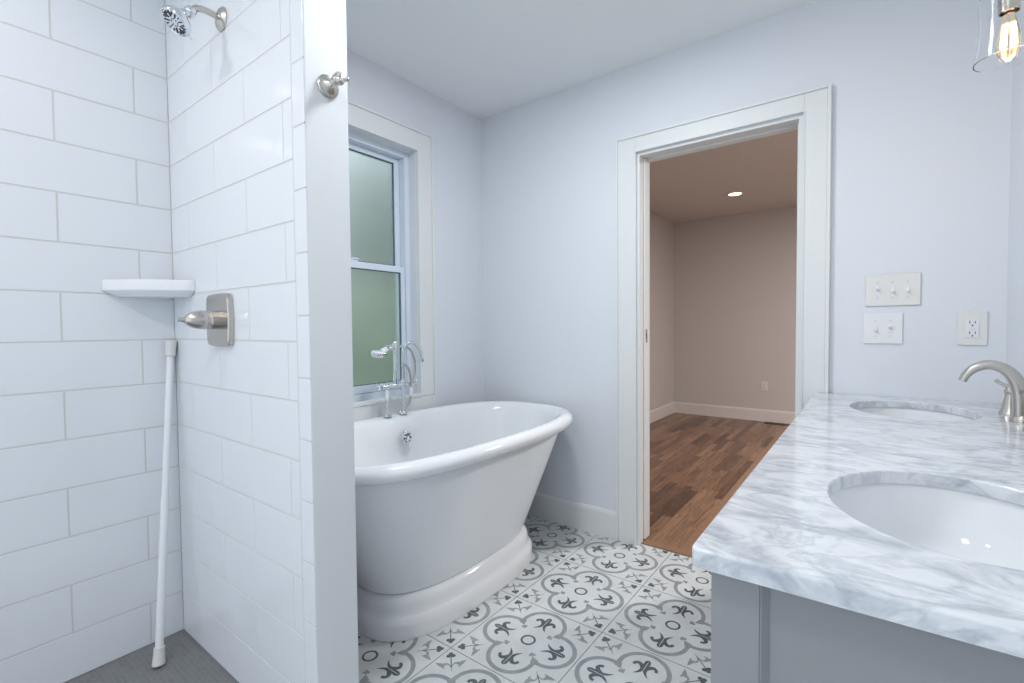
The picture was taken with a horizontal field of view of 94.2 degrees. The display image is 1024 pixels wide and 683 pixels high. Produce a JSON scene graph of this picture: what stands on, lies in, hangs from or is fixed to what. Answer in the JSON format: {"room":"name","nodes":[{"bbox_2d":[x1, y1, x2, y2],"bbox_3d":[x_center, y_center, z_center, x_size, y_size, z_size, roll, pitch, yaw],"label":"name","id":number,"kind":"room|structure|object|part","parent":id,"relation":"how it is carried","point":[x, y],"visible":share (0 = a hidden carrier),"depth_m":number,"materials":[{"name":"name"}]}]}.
{"room":"bathroom","nodes":[
{"label":"bathroom","id":0,"kind":"room"},
{"bbox_2d":[347,49,483,406],"bbox_3d":[-0.720,-0.165,2.530,0.140,2.505,1.580,1,2,37],"label":"wall","id":1,"kind":"structure","parent":0,"point":[456,133],"depth_m":2.85,"materials":[{"name":"white paint"}]},
{"bbox_2d":[348,132,411,401],"bbox_3d":[-0.867,-0.366,2.377,0.085,1.350,0.850,1,2,37],"label":"window","id":2,"kind":"structure","parent":1,"relation":"in","point":[378,173],"depth_m":2.56,"materials":[{"name":"glass"}]},
{"bbox_3d":[-0.882,-0.697,2.376,0.006,0.568,0.718,1,2,37],"label":"pane","id":3,"kind":"part","parent":2,"relation":"part of","materials":[{"name":"clear glass"}]},
{"bbox_3d":[-0.882,-0.693,2.376,0.030,0.634,0.788,1,2,37],"label":"sash","id":4,"kind":"part","parent":2,"relation":"part of","materials":[{"name":"glass"}]},
{"bbox_3d":[-0.849,-0.070,2.374,0.006,0.602,0.734,1,2,37],"label":"pane","id":5,"kind":"part","parent":2,"relation":"part of","materials":[{"name":"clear glass"}]},
{"bbox_3d":[-0.849,-0.067,2.374,0.032,0.678,0.788,1,2,37],"label":"sash","id":6,"kind":"part","parent":2,"relation":"part of","materials":[{"name":"white plastic"}]},
{"bbox_2d":[348,99,436,421],"bbox_3d":[-0.786,-0.359,2.316,0.046,1.598,1.086,1,2,37],"label":"trim","id":7,"kind":"structure","parent":1,"relation":"attached to","point":[360,117],"depth_m":2.66,"materials":[{"name":"white paint"}]},
{"bbox_2d":[64,413,784,682],"bbox_3d":[1.261,1.114,2.053,4.374,0.063,7.932,1,2,37],"label":"floor","id":8,"kind":"structure","parent":0,"point":[586,607],"depth_m":1.91,"materials":[{"name":"tile"}]},
{"bbox_2d":[152,340,176,666],"bbox_3d":[-1.249,0.556,1.712,0.039,1.118,0.219,-1,2,-16],"label":"tension rod","id":9,"kind":"object","parent":8,"relation":"on","point":[159,658],"visible":1,"depth_m":1.70,"materials":[{"name":"white plastic"}]},
{"bbox_2d":[354,401,572,641],"bbox_3d":[-0.304,0.738,2.224,0.868,0.712,1.522,1,2,37],"label":"bathtub","id":10,"kind":"object","parent":8,"relation":"on","point":[444,495],"visible":0.8,"depth_m":1.88,"materials":[{"name":"white ceramic"}]},
{"bbox_2d":[371,341,423,416],"bbox_3d":[-0.582,0.187,2.420,0.080,0.377,0.301,1,2,37],"label":"tub faucet","id":11,"kind":"object","parent":10,"relation":"on","point":[374,353],"visible":1,"depth_m":2.45,"materials":[{"name":"silver metal"}]},
{"bbox_3d":[-0.657,0.229,2.347,0.040,0.041,0.020,1,2,37],"label":"cross handle","id":12,"kind":"part","parent":11,"relation":"part of","materials":[{"name":"silver metal"}]},
{"bbox_3d":[-0.623,0.268,2.368,0.020,0.050,0.020,1,2,37],"label":"porcelain lever","id":13,"kind":"part","parent":11,"relation":"part of","materials":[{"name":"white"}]},
{"bbox_3d":[-0.529,0.263,2.493,0.020,0.050,0.020,1,2,37],"label":"porcelain lever","id":14,"kind":"part","parent":11,"relation":"part of","materials":[{"name":"white ceramic"}]},
{"bbox_3d":[-0.521,0.110,2.487,0.124,0.227,0.026,-2,2,-31],"label":"spout","id":15,"kind":"part","parent":11,"relation":"part of","materials":[{"name":"silver metal"}]},
{"bbox_2d":[354,401,572,486],"bbox_3d":[-0.305,0.642,2.221,0.868,0.519,1.522,1,2,37],"label":"bathtub rim","id":16,"kind":"object","parent":10,"relation":"in","point":[487,443],"depth_m":2.28,"materials":[{"name":"white ceramic"}]},
{"bbox_2d":[765,422,789,425],"bbox_3d":[3.105,0.957,5.514,0.310,0.005,0.100,1,2,37],"label":"floor vent","id":17,"kind":"object","parent":8,"relation":"in","point":[765,422],"visible":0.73,"depth_m":5.54,"materials":[{"name":"brown metal"}]},
{"bbox_2d":[711,572,1023,682],"bbox_3d":[0.986,0.692,1.182,0.590,0.846,1.725,1,2,37],"label":"vanity cabinet","id":18,"kind":"object","parent":8,"relation":"on","point":[760,634],"visible":0.24,"depth_m":0.57,"materials":[{"name":"grey paint"}]},
{"bbox_2d":[692,392,1023,657],"bbox_3d":[0.984,0.256,1.148,0.564,0.025,1.756,1,2,37],"label":"countertop","id":19,"kind":"structure","parent":18,"relation":"on","point":[782,529],"depth_m":0.70,"materials":[{"name":"stone"}]},
{"bbox_2d":[856,407,974,420],"bbox_3d":[1.335,0.332,1.593,0.392,0.160,0.474,1,2,37],"label":"sink","id":20,"kind":"object","parent":19,"relation":"in","point":[908,413],"visible":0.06,"depth_m":1.74,"materials":[{"name":"white ceramic"}]},
{"bbox_2d":[831,483,1023,569],"bbox_3d":[0.691,0.364,0.740,0.392,0.160,0.474,1,2,37],"label":"sink","id":21,"kind":"object","parent":19,"relation":"in","point":[961,524],"visible":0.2,"depth_m":0.89,"materials":[{"name":"white ceramic"}]},
{"bbox_2d":[958,360,1023,430],"bbox_3d":[1.421,0.143,1.396,0.163,0.177,0.354,1,2,37],"label":"sink faucet","id":22,"kind":"object","parent":19,"relation":"on","point":[1012,405],"visible":1,"depth_m":1.37,"materials":[{"name":"silver metal"}]},
{"bbox_3d":[1.548,0.134,1.498,0.020,0.031,0.043,-1,2,-27],"label":"lever","id":23,"kind":"part","parent":22,"relation":"part of","materials":[{"name":"silver metal"}]},
{"bbox_3d":[1.556,0.182,1.484,0.054,0.091,0.054,1,2,37],"label":"valve handle","id":24,"kind":"part","parent":22,"relation":"part of","materials":[{"name":"silver metal"}]},
{"bbox_2d":[346,0,814,222],"bbox_3d":[1.488,-1.475,2.119,4.450,0.100,7.700,1,2,37],"label":"ceiling","id":25,"kind":"structure","parent":0,"point":[484,58],"depth_m":2.33,"materials":[{"name":"white paint"}]},
{"bbox_2d":[725,191,744,196],"bbox_3d":[2.285,-1.512,4.872,0.180,0.009,0.180,1,2,37],"label":"recessed light","id":26,"kind":"object","parent":25,"relation":"in","point":[734,193],"visible":1,"depth_m":4.85,"materials":[{"name":"grey"}]},
{"bbox_2d":[650,211,673,410],"bbox_3d":[0.941,-0.250,4.827,0.145,2.505,3.810,1,2,37],"label":"wall","id":27,"kind":"structure","parent":0,"point":[661,229],"depth_m":5.92,"materials":[{"name":"grey paint"}]},
{"bbox_2d":[650,402,674,422],"bbox_3d":[1.017,0.930,4.816,0.016,0.145,3.774,1,2,37],"label":"baseboard","id":28,"kind":"structure","parent":27,"relation":"attached to","point":[656,414],"depth_m":5.95,"materials":[{"name":"grey wood"}]},
{"bbox_2d":[674,206,796,411],"bbox_3d":[3.812,-0.285,5.141,4.350,2.505,0.150,1,2,37],"label":"wall","id":29,"kind":"structure","parent":0,"point":[735,275],"depth_m":5.84,"materials":[{"name":"grey paint"}]},
{"bbox_2d":[674,402,794,423],"bbox_3d":[3.731,0.896,5.142,3.955,0.145,0.016,1,2,37],"label":"baseboard","id":30,"kind":"structure","parent":29,"relation":"attached to","point":[785,417],"depth_m":5.86,"materials":[{"name":"grey wood"}]},
{"bbox_2d":[761,381,767,390],"bbox_3d":[3.010,0.534,5.676,0.072,0.116,0.010,1,2,37],"label":"wall outlet","id":31,"kind":"object","parent":29,"relation":"attached to","point":[764,384],"visible":1,"depth_m":5.67,"materials":[{"name":"grey plastic"}]},
{"bbox_2d":[481,0,1011,544],"bbox_3d":[0.816,-0.176,2.448,2.690,2.505,0.140,1,2,37],"label":"wall","id":32,"kind":"structure","parent":0,"point":[921,146],"depth_m":1.98,"materials":[{"name":"white paint"}]},
{"bbox_2d":[527,492,615,539],"bbox_3d":[0.194,0.995,2.864,0.942,0.150,0.016,1,2,37],"label":"baseboard","id":33,"kind":"structure","parent":32,"relation":"attached to","point":[581,516],"depth_m":2.73,"materials":[{"name":"white paint"}]},
{"bbox_2d":[643,158,646,538],"bbox_3d":[0.438,0.045,2.744,0.704,2.024,0.036,1,2,37],"label":"door","id":34,"kind":"structure","parent":32,"relation":"in","point":[644,159],"depth_m":2.53,"materials":[{"name":"white paint"}]},
{"bbox_2d":[641,424,787,557],"bbox_3d":[2.150,1.028,3.875,0.734,0.026,3.910,1,2,37],"label":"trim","id":35,"kind":"structure","parent":32,"relation":"attached to","point":[686,549],"depth_m":2.84,"materials":[{"name":"brown wood"}]},
{"bbox_2d":[637,114,803,544],"bbox_3d":[0.993,0.054,2.324,0.736,2.050,0.140,1,2,37],"label":"trim","id":36,"kind":"structure","parent":32,"relation":"attached to","point":[793,123],"depth_m":2.44,"materials":[{"name":"white paint"}]},
{"bbox_2d":[615,83,831,545],"bbox_3d":[0.937,0.011,2.260,0.950,2.141,0.026,1,2,37],"label":"trim","id":37,"kind":"structure","parent":32,"relation":"attached to","point":[815,103],"depth_m":2.22,"materials":[{"name":"white paint"}]},
{"bbox_2d":[863,313,902,343],"bbox_3d":[1.457,-0.051,1.869,0.122,0.120,0.019,1,2,37],"label":"light switch","id":38,"kind":"object","parent":32,"relation":"attached to","point":[878,328],"visible":1,"depth_m":1.87,"materials":[{"name":"white plastic"}]},
{"bbox_2d":[865,272,920,306],"bbox_3d":[1.478,-0.201,1.848,0.170,0.124,0.019,1,2,37],"label":"light switch","id":39,"kind":"object","parent":32,"relation":"attached to","point":[902,289],"visible":1,"depth_m":1.85,"materials":[{"name":"white plastic"}]},
{"bbox_2d":[957,311,987,344],"bbox_3d":[1.664,-0.047,1.719,0.079,0.122,0.010,1,2,37],"label":"wall outlet","id":40,"kind":"object","parent":32,"relation":"attached to","point":[972,327],"visible":1,"depth_m":1.72,"materials":[{"name":"white plastic"}]},
{"bbox_2d":[966,319,978,337],"bbox_3d":[1.663,-0.047,1.717,0.034,0.068,0.004,1,2,37],"label":"receptacle","id":41,"kind":"object","parent":40,"relation":"attached to","point":[972,325],"depth_m":1.72,"materials":[{"name":"white plastic"}]},
{"bbox_2d":[1005,63,1023,387],"bbox_3d":[0.708,-0.105,0.189,0.140,2.505,3.600,1,2,37],"label":"wall","id":42,"kind":"structure","parent":0,"point":[1014,326],"depth_m":1.57,"materials":[{"name":"white paint"}]},
{"bbox_2d":[973,0,1023,71],"bbox_3d":[1.171,-0.805,1.067,0.194,0.320,0.120,1,2,37],"label":"vanity light","id":43,"kind":"object","parent":42,"relation":"attached to","point":[1000,42],"visible":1,"depth_m":1.08,"materials":[{"name":"clear glass"}]},
{"bbox_3d":[1.142,-0.703,1.093,0.043,0.114,0.043,1,2,37],"label":"bulb","id":44,"kind":"part","parent":43,"relation":"part of","materials":[{"name":"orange glass"}]},
{"bbox_3d":[-1.788,-0.118,1.320,0.211,2.505,1.400,1,2,37],"label":"wall","id":45,"kind":"structure","parent":0,"visible":0},
{"bbox_2d":[0,0,183,682],"bbox_3d":[-1.699,-0.117,1.251,0.002,2.505,1.397,1,2,37],"label":"tiles","id":46,"kind":"structure","parent":45,"relation":"attached to","point":[85,181],"depth_m":1.59,"materials":[{"name":"white tile"}]},
{"bbox_2d":[101,279,194,298],"bbox_3d":[-1.263,-0.184,1.654,0.204,0.058,0.211,1,2,37],"label":"corner shelf","id":47,"kind":"object","parent":45,"relation":"attached to","point":[124,288],"visible":1,"depth_m":1.64,"materials":[{"name":"white ceramic"}]},
{"bbox_3d":[-0.892,-0.134,1.596,0.990,2.505,0.120,1,2,37],"label":"wall","id":48,"kind":"structure","parent":0,"visible":0},
{"bbox_2d":[165,0,317,682],"bbox_3d":[-0.905,-0.132,1.524,0.947,2.505,0.008,1,2,37],"label":"tiles","id":49,"kind":"structure","parent":48,"relation":"attached to","point":[237,111],"depth_m":1.45,"materials":[{"name":"white tile"}]},
{"bbox_2d":[160,5,226,40],"bbox_3d":[-0.947,-0.966,1.417,0.083,0.148,0.168,1,2,33],"label":"fitting","id":50,"kind":"object","parent":49,"relation":"attached to","point":[178,20],"visible":1,"depth_m":1.39,"materials":[{"name":"silver metal"}]},
{"bbox_3d":[-0.933,-0.994,1.442,0.021,0.043,0.095,0,2,29],"label":"arm","id":51,"kind":"part","parent":50,"relation":"part of","materials":[{"name":"silver metal"}]},
{"bbox_2d":[177,293,233,346],"bbox_3d":[-0.981,-0.068,1.499,0.174,0.174,0.127,1,2,37],"label":"shower valve","id":52,"kind":"object","parent":49,"relation":"attached to","point":[218,317],"visible":1,"depth_m":1.50,"materials":[{"name":"silver metal"}]},
{"bbox_3d":[-0.981,-0.068,1.499,0.060,0.060,0.091,1,2,37],"label":"handle","id":53,"kind":"part","parent":52,"relation":"part of","materials":[{"name":"silver metal"}]},
{"bbox_2d":[303,0,358,682],"bbox_3d":[-0.494,-0.129,1.292,0.012,2.505,0.126,1,2,37],"label":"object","id":54,"kind":"structure","parent":48,"relation":"attached to","point":[325,40],"depth_m":1.29,"materials":[{"name":"white paint"}]},
{"bbox_2d":[317,71,348,98],"bbox_3d":[-0.456,-0.680,1.244,0.094,0.062,0.062,1,2,37],"label":"robe hook","id":55,"kind":"object","parent":48,"relation":"attached to","point":[328,85],"visible":1,"depth_m":1.25,"materials":[{"name":"silver metal"}]},
{"bbox_3d":[-0.450,-0.687,1.239,0.079,0.038,0.025,1,2,37],"label":"hook arm","id":56,"kind":"part","parent":55,"relation":"part of","materials":[{"name":"silver metal"}]}
]}

